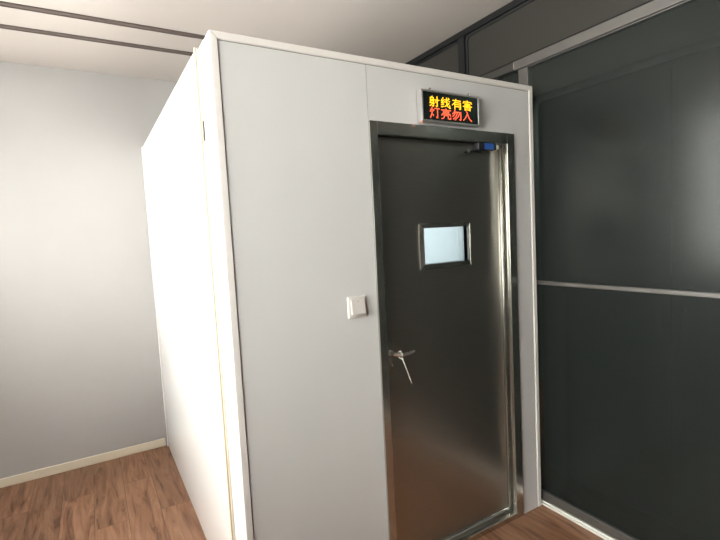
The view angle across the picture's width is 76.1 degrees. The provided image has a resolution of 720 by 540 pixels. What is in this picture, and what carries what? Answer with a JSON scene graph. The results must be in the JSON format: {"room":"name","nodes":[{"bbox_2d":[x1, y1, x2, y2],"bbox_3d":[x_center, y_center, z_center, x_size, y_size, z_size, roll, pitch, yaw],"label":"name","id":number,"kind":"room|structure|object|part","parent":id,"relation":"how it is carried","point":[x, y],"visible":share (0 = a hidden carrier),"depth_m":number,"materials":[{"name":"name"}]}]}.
{"room":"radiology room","nodes":[
{"label":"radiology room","id":0,"kind":"room"},
{"bbox_2d":[0,61,176,478],"bbox_3d":[-0.944,-0.088,3.776,5.400,2.700,0.120,-6,5,-30],"label":"wall","id":1,"kind":"structure","parent":0,"point":[80,374],"depth_m":3.12,"materials":[{"name":"paint"}]},
{"bbox_2d":[0,438,165,487],"bbox_3d":[-2.269,1.369,2.981,1.878,0.058,0.014,-6,5,-30],"label":"baseboard","id":2,"kind":"structure","parent":1,"relation":"attached to","point":[28,476],"depth_m":3.17,"materials":[{"name":"beige wood"}]},
{"bbox_2d":[0,0,512,81],"bbox_3d":[0.868,-1.335,0.482,5.400,0.100,7.490,-6,5,-30],"label":"ceiling","id":3,"kind":"structure","parent":0,"point":[399,31],"depth_m":2.59,"materials":[{"name":"paint"}]},
{"bbox_2d":[0,24,192,55],"bbox_3d":[-1.660,-1.309,2.563,2.350,0.008,0.042,-6,5,-30],"label":"trim","id":4,"kind":"structure","parent":3,"relation":"attached to","point":[2,26],"depth_m":2.63,"materials":[{"name":"brown"}]},
{"bbox_2d":[0,1,204,38],"bbox_3d":[-1.520,-1.298,2.327,2.350,0.008,0.042,-6,5,-30],"label":"trim","id":5,"kind":"structure","parent":3,"relation":"attached to","point":[2,3],"depth_m":2.41,"materials":[{"name":"brown"}]},
{"bbox_2d":[405,0,684,79],"bbox_3d":[1.699,-1.172,0.981,0.116,0.385,7.290,-6,5,-30],"label":"wall","id":6,"kind":"structure","parent":3,"relation":"attached to","point":[489,47],"depth_m":2.40,"materials":[{"name":"black glass"}]},
{"bbox_3d":[0.388,-1.295,3.239,0.006,0.265,0.913,-6,5,-30],"label":"pane","id":7,"kind":"part","parent":6,"relation":"part of","materials":[{"name":"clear glass"}]},
{"bbox_3d":[1.714,-1.349,0.982,0.060,0.034,7.290,-6,5,-30],"label":"frame","id":8,"kind":"part","parent":6,"relation":"part of","materials":[{"name":"black metal"}]},
{"bbox_3d":[1.730,-1.031,1.006,0.060,0.045,7.290,-6,5,-30],"label":"transom rail","id":9,"kind":"part","parent":6,"relation":"part of","materials":[{"name":"grey metal"}]},
{"bbox_2d":[0,445,604,539],"bbox_3d":[1.013,1.453,0.697,5.400,0.100,7.490,-6,5,-30],"label":"floor","id":10,"kind":"structure","parent":0,"point":[143,495],"depth_m":2.65,"materials":[{"name":"brown wood"}]},
{"bbox_2d":[141,29,541,539],"bbox_3d":[-0.290,0.193,2.876,1.598,2.210,2.106,-6,5,-30],"label":"booth","id":11,"kind":"object","parent":10,"relation":"on","point":[285,183],"visible":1,"depth_m":1.91,"materials":[{"name":"grey metal"}]},
{"bbox_3d":[-1.481,0.218,3.379,0.054,2.206,0.031,-6,5,-30],"label":"corner post","id":12,"kind":"part","parent":11,"relation":"part of","materials":[{"name":"white metal"}]},
{"bbox_3d":[-0.999,0.257,2.571,0.046,2.204,1.850,-6,5,-30],"label":"panel","id":13,"kind":"part","parent":11,"relation":"part of","materials":[{"name":"white metal"}]},
{"bbox_3d":[-0.475,0.299,1.700,0.048,2.199,0.120,-6,5,-30],"label":"corner post","id":14,"kind":"part","parent":11,"relation":"part of","materials":[{"name":"white metal"}]},
{"bbox_3d":[-0.181,0.292,1.777,0.574,2.171,0.046,-6,5,-30],"label":"panel","id":15,"kind":"part","parent":11,"relation":"part of","materials":[{"name":"white metal"}]},
{"bbox_2d":[347,295,366,318],"bbox_3d":[-0.008,0.148,1.834,0.086,0.086,0.020,-6,5,-30],"label":"light switch","id":16,"kind":"object","parent":11,"relation":"attached to","point":[357,305],"visible":1,"depth_m":1.83,"materials":[{"name":"grey plastic"}]},
{"bbox_3d":[0.130,0.376,1.978,0.036,0.120,0.006,-6,5,-30],"label":"handle plate","id":17,"kind":"part","parent":11,"relation":"part of","materials":[{"name":"metal"}]},
{"bbox_3d":[0.182,0.353,1.971,0.117,0.026,0.056,-6,5,-30],"label":"lever handle","id":18,"kind":"part","parent":11,"relation":"part of","materials":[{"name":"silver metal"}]},
{"bbox_3d":[0.404,0.349,2.161,0.741,1.869,0.032,-6,5,-30],"label":"door","id":19,"kind":"part","parent":11,"relation":"part of","materials":[{"name":"metal"}]},
{"bbox_3d":[0.381,-0.117,2.138,0.265,0.160,0.008,-6,5,-30],"label":"pane","id":20,"kind":"part","parent":11,"relation":"part of","materials":[{"name":"clear glass"}]},
{"bbox_3d":[0.422,0.340,2.155,0.834,1.955,0.093,-6,5,-30],"label":"door frame","id":21,"kind":"part","parent":11,"relation":"part of","materials":[{"name":"metal"}]},
{"bbox_2d":[417,87,479,127],"bbox_3d":[0.388,-0.707,2.017,0.336,0.156,0.042,-6,5,-30],"label":"warning sign","id":22,"kind":"object","parent":11,"relation":"attached to","point":[433,106],"visible":1,"depth_m":1.99,"materials":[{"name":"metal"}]},
{"bbox_3d":[0.476,0.228,2.162,0.950,2.171,0.046,-6,5,-30],"label":"panel","id":23,"kind":"part","parent":11,"relation":"part of","materials":[{"name":"metal"}]},
{"bbox_3d":[0.522,-0.550,2.138,0.122,0.024,0.022,-7,6,-40],"label":"arm","id":24,"kind":"part","parent":11,"relation":"part of","materials":[{"name":"black metal"}]},
{"bbox_3d":[0.470,1.299,2.219,0.748,0.030,0.077,-6,5,-30],"label":"door sill","id":25,"kind":"part","parent":11,"relation":"part of","materials":[{"name":"metal"}]},
{"bbox_2d":[541,498,617,539],"bbox_3d":[2.235,1.349,0.432,0.068,0.022,5.400,-6,5,-30],"label":"trim","id":26,"kind":"structure","parent":10,"relation":"on","point":[544,502],"depth_m":2.31,"materials":[{"name":"grey"}]},
{"bbox_2d":[518,0,719,539],"bbox_3d":[1.175,0.111,2.030,0.036,2.304,1.085,-6,5,-30],"label":"door","id":27,"kind":"structure","parent":26,"relation":"on","point":[626,119],"depth_m":2.00,"materials":[{"name":"black glass"}]},
{"bbox_3d":[1.234,1.236,2.116,0.032,0.045,0.965,-6,5,-30],"label":"rail","id":28,"kind":"part","parent":27,"relation":"part of","materials":[{"name":"grey metal"}]},
{"bbox_3d":[1.116,-1.027,1.942,0.032,0.018,0.965,-6,5,-30],"label":"rail","id":29,"kind":"part","parent":27,"relation":"part of","materials":[{"name":"grey metal"}]},
{"bbox_3d":[1.146,-0.473,1.985,0.006,1.095,0.969,-6,5,-30],"label":"pane","id":30,"kind":"part","parent":27,"relation":"part of","materials":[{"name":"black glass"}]},
{"bbox_3d":[1.204,0.653,2.072,0.006,1.126,0.969,-6,5,-30],"label":"pane","id":31,"kind":"part","parent":27,"relation":"part of","materials":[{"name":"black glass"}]},
{"bbox_3d":[1.174,0.082,2.028,0.028,0.020,0.965,-6,5,-30],"label":"rail","id":32,"kind":"part","parent":27,"relation":"part of","materials":[{"name":"grey metal"}]},
{"bbox_2d":[497,71,518,83],"bbox_3d":[0.443,0.051,3.377,0.060,2.340,1.978,-6,5,-30],"label":"window","id":33,"kind":"structure","parent":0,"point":[513,77],"depth_m":2.52,"materials":[{"name":"black glass"}]}
]}

